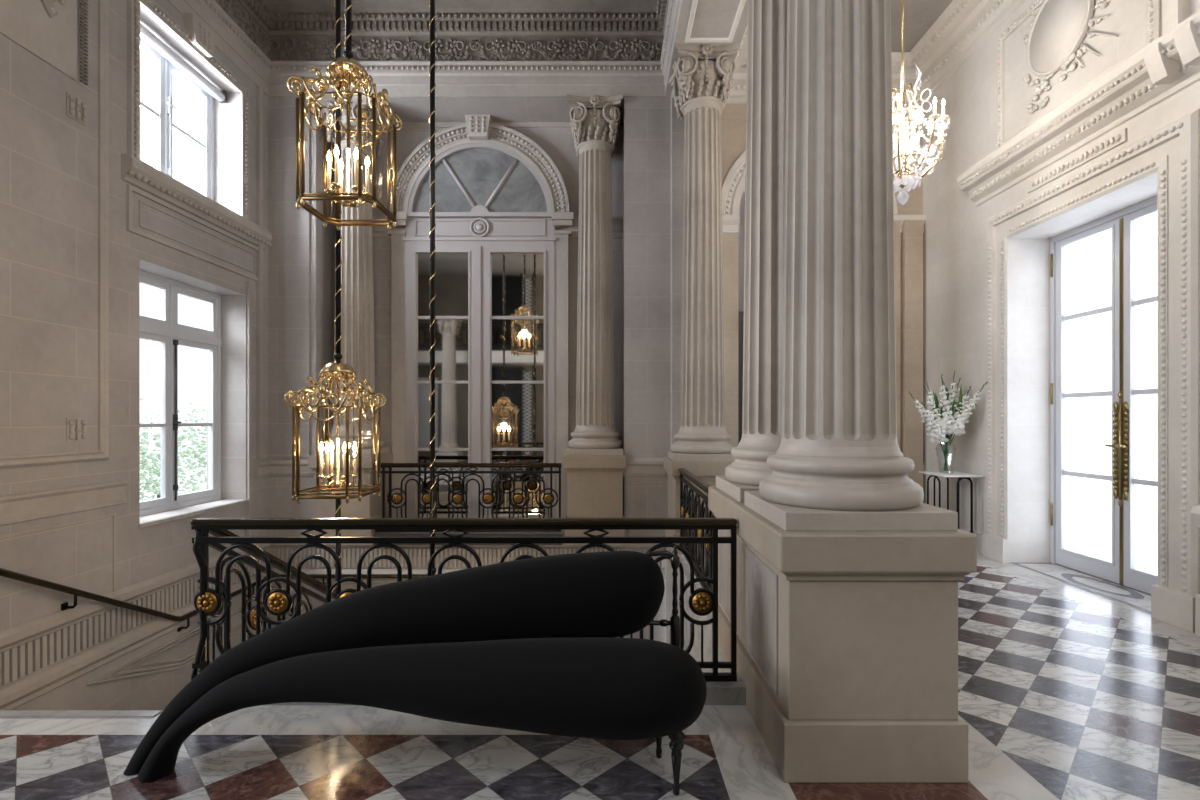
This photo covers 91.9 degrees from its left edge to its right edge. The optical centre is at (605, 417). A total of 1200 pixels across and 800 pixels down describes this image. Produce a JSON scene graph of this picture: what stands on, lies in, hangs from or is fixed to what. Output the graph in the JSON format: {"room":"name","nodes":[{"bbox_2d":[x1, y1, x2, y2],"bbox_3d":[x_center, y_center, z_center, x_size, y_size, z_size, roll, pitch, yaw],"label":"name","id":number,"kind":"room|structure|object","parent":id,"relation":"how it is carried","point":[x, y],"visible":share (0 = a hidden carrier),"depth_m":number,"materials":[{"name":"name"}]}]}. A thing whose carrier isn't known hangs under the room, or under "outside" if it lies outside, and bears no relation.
{"room":"historic interior","nodes":[
{"label":"historic interior","id":0,"kind":"room"},
{"bbox_2d":[0,0,267,709],"bbox_3d":[-4.850,-0.550,6.000,0.501,10.901,6.001,0,0,0],"label":"wall","id":1,"kind":"structure","parent":0,"point":[49,159],"depth_m":5.22,"materials":[{"name":"stone"}]},
{"bbox_2d":[0,0,87,84],"bbox_3d":[-4.560,-3.880,4.207,0.080,1.921,1.815,0,0,0],"label":"relief panel","id":2,"kind":"object","parent":1,"relation":"attached to","point":[47,29],"visible":1,"depth_m":4.77,"materials":[{"name":"stone"}]},
{"bbox_2d":[66,92,86,125],"bbox_3d":[-4.580,-2.680,5.030,0.040,0.201,0.181,0,0,0],"label":"carved ornament","id":3,"kind":"object","parent":1,"relation":"attached to","point":[76,108],"visible":1,"depth_m":5.01,"materials":[{"name":"stone"}]},
{"bbox_2d":[66,418,87,440],"bbox_3d":[-4.580,0.100,5.030,0.040,0.200,0.180,0,0,0],"label":"carved ornament","id":4,"kind":"object","parent":1,"relation":"attached to","point":[76,428],"visible":1,"depth_m":5.01,"materials":[{"name":"stone"}]},
{"bbox_2d":[0,0,262,591],"bbox_3d":[-4.575,-1.913,5.478,0.050,7.065,4.445,0,0,0],"label":"trim","id":5,"kind":"structure","parent":1,"relation":"attached to","point":[102,453],"depth_m":5.31,"materials":[{"name":"paint"}]},
{"bbox_2d":[140,37,213,199],"bbox_3d":[-4.949,-3.305,6.490,0.162,1.570,1.600,0,0,0],"label":"window","id":6,"kind":"structure","parent":1,"relation":"in","point":[165,69],"depth_m":6.52,"materials":[{"name":"grey paint"}]},
{"bbox_2d":[140,23,226,102],"bbox_3d":[-4.800,-4.013,6.480,0.110,0.146,1.560,0,0,0],"label":"roller blind","id":7,"kind":"object","parent":6,"relation":"attached to","point":[149,37],"visible":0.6,"depth_m":6.52,"materials":[{"name":"white fabric"}]},
{"bbox_2d":[121,0,271,282],"bbox_3d":[-4.535,-3.100,6.651,0.130,2.600,2.314,0,0,0],"label":"trim","id":8,"kind":"structure","parent":1,"relation":"attached to","point":[198,37],"depth_m":6.22,"materials":[{"name":"stone"}]},
{"bbox_2d":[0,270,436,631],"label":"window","id":9,"kind":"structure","parent":1,"relation":"in","point":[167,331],"depth_m":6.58,"materials":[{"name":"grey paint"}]},
{"bbox_2d":[0,543,664,709],"bbox_3d":[-1.900,2.192,5.520,5.400,1.145,4.760,0,0,0],"label":"trim","id":10,"kind":"structure","parent":1,"relation":"attached to","point":[15,662],"depth_m":5.68,"materials":[{"name":"stone"}]},
{"bbox_2d":[167,0,679,96],"bbox_3d":[-1.890,-4.600,2.950,5.420,0.460,9.900,0,0,0],"label":"trim","id":11,"kind":"structure","parent":1,"relation":"attached to","point":[400,78],"depth_m":7.85,"materials":[{"name":"stone"}]},
{"bbox_2d":[140,283,206,500],"bbox_3d":[-14.080,-1.400,15.000,0.241,12.000,26.000,0,0,0],"label":"sky","id":12,"kind":"structure","parent":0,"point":[192,362],"depth_m":19.08,"materials":[{"name":"white"}]},
{"bbox_2d":[268,93,683,642],"bbox_3d":[-1.540,-0.550,8.360,6.120,10.901,1.281,0,0,0],"label":"wall","id":13,"kind":"structure","parent":0,"point":[647,166],"depth_m":7.90,"materials":[{"name":"stone"}]},
{"bbox_2d":[0,458,664,525],"bbox_3d":[-3.077,0.680,6.903,7.245,0.280,3.705,0,0,-41],"label":"trim","id":14,"kind":"structure","parent":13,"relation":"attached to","point":[27,506],"depth_m":5.17,"materials":[{"name":"stone"}]},
{"bbox_2d":[373,534,561,544],"bbox_3d":[-1.855,1.635,7.810,2.530,0.130,0.100,0,0,0],"label":"sill","id":15,"kind":"structure","parent":13,"relation":"attached to","point":[374,535],"depth_m":7.76,"materials":[{"name":"grey stone"}]},
{"bbox_2d":[375,463,560,531],"bbox_3d":[-1.850,1.067,7.800,2.500,0.925,0.064,0,0,0],"label":"iron railing","id":16,"kind":"object","parent":15,"relation":"on","point":[396,498],"visible":0.84,"depth_m":7.79,"materials":[{"name":"brown metal"}]},
{"bbox_2d":[384,115,573,517],"bbox_3d":[-1.853,-1.400,8.466,2.760,6.000,0.268,0,0,0],"label":"arch","id":17,"kind":"object","parent":13,"relation":"attached to","point":[477,128],"visible":0.91,"depth_m":8.52,"materials":[{"name":"stone"}]},
{"bbox_2d":[403,143,555,517],"bbox_3d":[-1.853,-1.215,8.538,2.240,5.630,0.126,0,0,0],"label":"arched window","id":18,"kind":"structure","parent":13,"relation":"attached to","point":[495,239],"depth_m":8.55,"materials":[{"name":"glass"}]},
{"bbox_2d":[372,122,622,238],"bbox_3d":[-1.850,-3.515,8.565,4.200,1.710,0.070,0,0,0],"label":"trim","id":19,"kind":"structure","parent":13,"relation":"attached to","point":[379,232],"depth_m":8.57,"materials":[{"name":"stone"}]},
{"bbox_2d":[0,530,1199,799],"bbox_3d":[-1.515,1.747,1.300,12.970,0.307,14.601,0,0,0],"label":"floor","id":20,"kind":"structure","parent":0,"point":[1070,688],"depth_m":2.88,"materials":[{"name":"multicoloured stone"}]},
{"bbox_2d":[308,452,392,536],"bbox_3d":[-3.556,1.052,8.180,0.859,1.097,0.849,0,0,0],"label":"stone pedestal","id":21,"kind":"object","parent":20,"relation":"on","point":[370,506],"visible":0.49,"depth_m":7.81,"materials":[{"name":"beige stone"}]},
{"bbox_2d":[314,94,390,454],"bbox_3d":[-3.556,-1.941,8.200,0.786,4.890,0.786,0,0,0],"label":"fluted column","id":22,"kind":"structure","parent":21,"relation":"on","point":[357,293],"depth_m":8.00,"materials":[{"name":"stone"}]},
{"bbox_2d":[123,546,706,795],"bbox_3d":[-0.870,1.117,2.674,2.629,0.965,0.741,0,0,0],"label":"sofa","id":23,"kind":"object","parent":20,"relation":"on","point":[530,644],"visible":1,"depth_m":2.56,"materials":[{"name":"black fabric"}]},
{"bbox_2d":[563,453,626,536],"bbox_3d":[-0.150,1.052,8.180,0.858,1.096,0.848,0,0,0],"label":"stone pedestal","id":24,"kind":"object","parent":20,"relation":"on","point":[594,482],"visible":0.73,"depth_m":7.81,"materials":[{"name":"beige stone"}]},
{"bbox_2d":[566,94,622,454],"bbox_3d":[-0.150,-1.941,8.200,0.786,4.890,0.786,0,0,0],"label":"fluted column","id":25,"kind":"structure","parent":24,"relation":"on","point":[595,121],"depth_m":7.99,"materials":[{"name":"stone"}]},
{"bbox_2d":[663,456,733,555],"bbox_3d":[1.185,1.052,7.170,0.858,1.096,0.948,0,0,0],"label":"stone pedestal","id":26,"kind":"object","parent":20,"relation":"on","point":[707,471],"visible":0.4,"depth_m":6.73,"materials":[{"name":"beige stone"}]},
{"bbox_2d":[679,468,715,591],"bbox_3d":[0.870,1.038,5.510,0.064,0.925,2.420,0,0,0],"label":"iron railing","id":27,"kind":"object","parent":26,"relation":"attached to","point":[689,504],"visible":0.62,"depth_m":5.51,"materials":[{"name":"brown metal"}]},
{"bbox_2d":[668,42,739,460],"bbox_3d":[1.185,-1.941,7.120,0.786,4.890,0.786,0,0,0],"label":"fluted column","id":28,"kind":"structure","parent":26,"relation":"on","point":[701,79],"depth_m":6.91,"materials":[{"name":"stone"}]},
{"bbox_2d":[665,0,747,96],"bbox_3d":[1.185,-5.050,0.950,0.770,1.400,13.900,0,0,0],"label":"beam","id":29,"kind":"structure","parent":28,"relation":"on","point":[698,22],"depth_m":6.44,"materials":[{"name":"stone"}]},
{"bbox_2d":[708,486,976,782],"bbox_3d":[1.185,1.052,3.405,0.858,1.096,1.778,0,0,0],"label":"stone pedestal","id":30,"kind":"object","parent":20,"relation":"on","point":[847,641],"visible":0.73,"depth_m":2.57,"materials":[{"name":"stone"}]},
{"bbox_2d":[716,0,786,501],"bbox_3d":[1.185,-1.941,3.850,0.786,4.890,0.786,0,0,0],"label":"fluted column","id":31,"kind":"structure","parent":30,"relation":"on","point":[767,19],"depth_m":3.69,"materials":[{"name":"stone"}]},
{"bbox_2d":[744,0,957,530],"bbox_3d":[1.185,-1.941,2.970,0.786,4.890,0.786,0,0,0],"label":"fluted column","id":32,"kind":"structure","parent":30,"relation":"on","point":[839,464],"depth_m":2.76,"materials":[{"name":"stone"}]},
{"bbox_2d":[919,471,981,532],"bbox_3d":[4.190,1.137,7.080,0.450,0.925,0.560,0,0,0],"label":"console table","id":33,"kind":"object","parent":20,"relation":"on","point":[934,474],"visible":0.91,"depth_m":6.94,"materials":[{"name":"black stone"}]},
{"bbox_2d":[935,440,956,472],"bbox_3d":[4.140,0.460,7.060,0.234,0.430,0.236,0,0,24],"label":"glass vase","id":34,"kind":"object","parent":33,"relation":"on","point":[954,440],"visible":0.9,"depth_m":7.03,"materials":[{"name":"clear glass"}]},
{"bbox_2d":[909,391,947,467],"bbox_3d":[3.932,0.160,7.065,0.466,0.971,0.186,0,0,0],"label":"stem","id":35,"kind":"object","parent":34,"relation":"in","point":[921,408],"visible":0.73,"depth_m":7.06,"materials":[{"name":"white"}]},
{"bbox_2d":[921,398,948,461],"bbox_3d":[3.976,0.192,7.026,0.362,0.908,0.187,0,0,6],"label":"stem","id":36,"kind":"object","parent":34,"relation":"in","point":[939,437],"visible":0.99,"depth_m":6.99,"materials":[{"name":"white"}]},
{"bbox_2d":[924,386,947,456],"bbox_3d":[4.012,0.126,7.044,0.318,1.040,0.180,0,0,0],"label":"stem","id":37,"kind":"object","parent":34,"relation":"in","point":[931,407],"visible":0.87,"depth_m":7.01,"materials":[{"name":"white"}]},
{"bbox_2d":[926,381,947,470],"bbox_3d":[4.060,0.095,7.100,0.199,1.101,0.238,0,0,-44],"label":"stem","id":38,"kind":"object","parent":34,"relation":"in","point":[929,391],"visible":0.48,"depth_m":7.10,"materials":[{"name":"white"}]},
{"bbox_2d":[938,374,952,451],"bbox_3d":[4.122,0.056,7.038,0.223,1.178,0.183,0,0,0],"label":"stem","id":39,"kind":"object","parent":34,"relation":"in","point":[945,415],"visible":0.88,"depth_m":7.00,"materials":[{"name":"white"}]},
{"bbox_2d":[943,371,956,456],"bbox_3d":[4.170,0.037,7.039,0.199,1.217,0.185,0,0,0],"label":"stem","id":40,"kind":"object","parent":34,"relation":"in","point":[952,386],"visible":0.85,"depth_m":7.01,"materials":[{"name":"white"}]},
{"bbox_2d":[945,378,960,470],"bbox_3d":[4.204,0.076,7.079,0.205,1.139,0.193,0,0,41],"label":"stem","id":41,"kind":"object","parent":34,"relation":"in","point":[957,388],"visible":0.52,"depth_m":7.06,"materials":[{"name":"green"}]},
{"bbox_2d":[944,386,970,470],"bbox_3d":[4.230,0.131,6.994,0.233,1.028,0.209,0,0,0],"label":"stem","id":42,"kind":"object","parent":34,"relation":"in","point":[964,399],"visible":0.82,"depth_m":6.96,"materials":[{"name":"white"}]},
{"bbox_2d":[943,381,987,470],"bbox_3d":[4.248,0.111,6.880,0.203,1.070,0.472,0,0,-14],"label":"stem","id":43,"kind":"object","parent":34,"relation":"in","point":[962,416],"visible":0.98,"depth_m":6.88,"materials":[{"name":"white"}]},
{"bbox_2d":[666,547,729,671],"bbox_3d":[0.865,3.190,5.410,0.130,3.220,4.620,0,0,0],"label":"wall","id":44,"kind":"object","parent":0,"point":[695,652],"visible":0.07,"depth_m":5.62,"materials":[{"name":"white stone"}]},
{"bbox_2d":[721,99,922,502],"bbox_3d":[2.975,-2.050,8.300,2.951,7.901,0.501,0,0,0],"label":"wall","id":45,"kind":"structure","parent":0,"point":[908,245],"depth_m":8.09,"materials":[{"name":"beige paint"}]},
{"bbox_2d":[738,189,744,443],"bbox_3d":[2.810,-1.090,8.390,1.900,5.380,0.080,0,0,0],"label":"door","id":46,"kind":"structure","parent":45,"relation":"in","point":[741,236],"depth_m":8.40,"materials":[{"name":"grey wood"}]},
{"bbox_2d":[722,150,924,474],"bbox_3d":[2.975,-1.640,8.115,2.950,4.880,0.070,0,0,0],"label":"trim","id":47,"kind":"structure","parent":45,"relation":"attached to","point":[733,187],"depth_m":8.10,"materials":[{"name":"beige paint"}]},
{"bbox_2d":[891,0,952,51],"bbox_3d":[-1.625,-5.450,1.350,13.350,1.101,15.300,0,0,0],"label":"ceiling","id":48,"kind":"structure","parent":0,"point":[919,15],"depth_m":7.13,"materials":[{"name":"paint"}]},
{"bbox_2d":[284,0,385,598],"bbox_3d":[-2.180,-0.593,4.720,0.574,10.214,0.574,0,0,0],"label":"hanging lantern","id":49,"kind":"object","parent":48,"relation":"hanging from","point":[344,371],"visible":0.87,"depth_m":4.70,"materials":[{"name":"gold metal"}]},
{"bbox_2d":[319,442,323,474],"bbox_3d":[-2.299,0.325,4.683,0.036,0.270,0.036,0,0,0],"label":"candle","id":50,"kind":"object","parent":49,"relation":"on","point":[321,447],"depth_m":4.67,"materials":[{"name":"white wax"}]},
{"bbox_2d":[325,442,329,475],"bbox_3d":[-2.208,0.325,4.598,0.036,0.270,0.036,0,0,0],"label":"candle","id":51,"kind":"object","parent":49,"relation":"on","point":[327,448],"depth_m":4.59,"materials":[{"name":"white wax"}]},
{"bbox_2d":[330,442,333,473],"bbox_3d":[-2.272,0.325,4.805,0.036,0.270,0.036,0,0,0],"label":"candle","id":52,"kind":"object","parent":49,"relation":"on","point":[331,445],"depth_m":4.80,"materials":[{"name":"white wax"}]},
{"bbox_2d":[342,442,345,475],"bbox_3d":[-2.088,0.325,4.635,0.036,0.270,0.036,0,0,0],"label":"candle","id":53,"kind":"object","parent":49,"relation":"on","point":[344,445],"depth_m":4.62,"materials":[{"name":"white wax"}]},
{"bbox_2d":[353,442,356,473],"bbox_3d":[-2.061,0.325,4.757,0.036,0.270,0.036,0,0,0],"label":"candle","id":54,"kind":"object","parent":49,"relation":"on","point":[354,447],"depth_m":4.75,"materials":[{"name":"white wax"}]},
{"bbox_2d":[286,0,402,230],"bbox_3d":[-1.825,-3.555,4.110,0.574,4.290,0.574,0,0,0],"label":"hanging lantern","id":55,"kind":"object","parent":48,"relation":"hanging from","point":[346,69],"visible":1,"depth_m":4.01,"materials":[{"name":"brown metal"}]},
{"bbox_2d":[326,151,331,188],"bbox_3d":[-1.944,-1.745,4.073,0.036,0.270,0.036,0,0,0],"label":"candle","id":56,"kind":"object","parent":55,"relation":"on","point":[328,156],"depth_m":4.06,"materials":[{"name":"white wax"}]},
{"bbox_2d":[334,145,338,182],"bbox_3d":[-1.853,-1.745,3.988,0.036,0.270,0.036,0,0,0],"label":"candle","id":57,"kind":"object","parent":55,"relation":"on","point":[336,151],"depth_m":3.98,"materials":[{"name":"white wax"}]},
{"bbox_2d":[338,159,343,192],"bbox_3d":[-1.917,-1.745,4.195,0.036,0.270,0.036,0,0,0],"label":"candle","id":58,"kind":"object","parent":55,"relation":"on","point":[340,164],"depth_m":4.19,"materials":[{"name":"white wax"}]},
{"bbox_2d":[354,148,357,185],"bbox_3d":[-1.733,-1.745,4.025,0.036,0.270,0.036,0,0,0],"label":"candle","id":59,"kind":"object","parent":55,"relation":"on","point":[356,151],"depth_m":4.02,"materials":[{"name":"white wax"}]},
{"bbox_2d":[365,157,369,191],"bbox_3d":[-1.706,-1.745,4.147,0.036,0.270,0.036,0,0,0],"label":"candle","id":60,"kind":"object","parent":55,"relation":"on","point":[368,157],"depth_m":4.14,"materials":[{"name":"white wax"}]},
{"bbox_2d":[426,0,435,576],"bbox_3d":[-1.490,-1.615,4.980,0.574,8.170,0.574,0,0,0],"label":"chain","id":61,"kind":"object","parent":48,"relation":"hanging from","point":[431,2],"visible":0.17,"depth_m":4.96,"materials":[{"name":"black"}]},
{"bbox_2d":[215,0,668,60],"bbox_3d":[-1.890,-5.260,2.928,5.469,0.880,10.255,0,0,0],"label":"crown molding","id":62,"kind":"structure","parent":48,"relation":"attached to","point":[283,30],"depth_m":7.84,"materials":[{"name":"beige paint"}]},
{"bbox_2d":[892,0,949,204],"bbox_3d":[2.800,-3.454,5.470,0.758,2.893,0.760,0,0,23],"label":"crystal chandelier","id":63,"kind":"object","parent":48,"relation":"hanging from","point":[900,119],"visible":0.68,"depth_m":5.35,"materials":[{"name":"clear glass"}]},
{"bbox_2d":[892,93,903,115],"bbox_3d":[2.618,-2.812,5.195,0.100,0.195,0.095,0,0,0],"label":"candle","id":64,"kind":"object","parent":63,"relation":"on","point":[898,112],"depth_m":5.19,"materials":[{"name":"beige wax"}]},
{"bbox_2d":[929,98,940,119],"bbox_3d":[2.880,-2.712,5.078,0.100,0.195,0.095,0,0,0],"label":"candle","id":65,"kind":"object","parent":63,"relation":"on","point":[935,116],"depth_m":5.07,"materials":[{"name":"beige wax"}]},
{"bbox_2d":[940,99,948,120],"bbox_3d":[3.075,-2.812,5.288,0.100,0.195,0.095,0,0,0],"label":"candle","id":66,"kind":"object","parent":63,"relation":"on","point":[944,117],"depth_m":5.28,"materials":[{"name":"beige wax"}]},
{"bbox_2d":[923,0,1199,562],"bbox_3d":[4.750,-2.050,1.300,0.601,7.901,14.601,0,0,0],"label":"wall","id":67,"kind":"structure","parent":0,"point":[954,235],"depth_m":6.40,"materials":[{"name":"beige paint"}]},
{"bbox_2d":[725,0,1025,102],"bbox_3d":[3.010,-4.660,3.075,2.880,0.480,10.150,0,0,0],"label":"crown molding","id":68,"kind":"structure","parent":67,"relation":"attached to","point":[964,26],"depth_m":7.30,"materials":[{"name":"beige paint"}]},
{"bbox_2d":[957,10,1199,206],"bbox_3d":[4.325,-2.725,5.225,0.250,0.390,3.450,0,0,0],"label":"crown molding","id":69,"kind":"structure","parent":67,"relation":"attached to","point":[1127,91],"depth_m":5.26,"materials":[{"name":"beige paint"}]},
{"bbox_2d":[997,0,1160,148],"bbox_3d":[4.417,-3.656,5.610,0.066,1.372,1.920,0,0,0],"label":"relief panel","id":70,"kind":"object","parent":67,"relation":"attached to","point":[1059,28],"visible":0.74,"depth_m":5.70,"materials":[{"name":"beige paint"}]},
{"bbox_2d":[959,109,1199,631],"bbox_3d":[4.413,-0.438,6.215,0.073,4.075,3.770,0,0,0],"label":"trim","id":71,"kind":"structure","parent":67,"relation":"attached to","point":[1172,151],"depth_m":4.58,"materials":[{"name":"beige paint"}]},
{"bbox_2d":[1050,196,1156,593],"bbox_3d":[4.938,-0.190,5.530,0.184,3.581,1.741,0,0,0],"label":"door","id":72,"kind":"structure","parent":67,"relation":"in","point":[1103,271],"depth_m":5.73,"materials":[{"name":"grey paint"}]},
{"bbox_2d":[1144,0,1199,635],"bbox_3d":[4.320,-1.400,4.060,0.260,6.001,0.920,0,0,0],"label":"pilaster","id":73,"kind":"object","parent":67,"relation":"attached to","point":[1161,69],"visible":0.89,"depth_m":4.40,"materials":[{"name":"beige paint"}]},
{"bbox_3d":[-1.900,3.200,5.500,5.400,3.400,4.800,0,0,0],"label":"staircase","id":74,"kind":"structure","parent":0,"visible":0},
{"bbox_2d":[199,530,334,671],"bbox_3d":[-2.340,1.810,4.725,0.064,2.461,2.770,0,0,0],"label":"iron railing","id":75,"kind":"object","parent":74,"relation":"on","point":[275,562],"visible":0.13,"depth_m":3.79,"materials":[{"name":"brown metal"}]},
{"bbox_2d":[267,672,745,704],"bbox_3d":[-0.765,3.150,3.325,3.131,3.300,0.190,0,0,0],"label":"curb","id":76,"kind":"object","parent":74,"relation":"on","point":[718,693],"visible":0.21,"depth_m":3.23,"materials":[{"name":"grey stone"}]},
{"bbox_2d":[191,518,736,681],"bbox_3d":[-0.813,1.038,3.320,3.117,0.925,0.064,0,0,0],"label":"iron railing","id":77,"kind":"object","parent":76,"relation":"on","point":[208,601],"visible":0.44,"depth_m":3.31,"materials":[{"name":"brown metal"}]},
{"label":"outside","id":78,"kind":"structure","parent":0,"visible":0},
{"bbox_3d":[-10.575,4.750,13.000,10.851,0.301,30.001,0,0,0],"label":"ground","id":79,"kind":"structure","parent":78,"visible":0},
{"bbox_2d":[140,397,206,500],"bbox_3d":[-9.056,2.084,11.651,2.539,5.038,2.543,0,0,0],"label":"tree","id":80,"kind":"object","parent":79,"relation":"on","point":[147,465],"visible":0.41,"depth_m":11.61,"materials":[{"name":"green plant"}]},
{"bbox_2d":[158,387,206,493],"bbox_3d":[-9.467,1.708,14.080,2.757,5.789,2.697,0,0,25],"label":"tree","id":81,"kind":"object","parent":79,"relation":"on","point":[201,460],"visible":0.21,"depth_m":13.53,"materials":[{"name":"green plant"}]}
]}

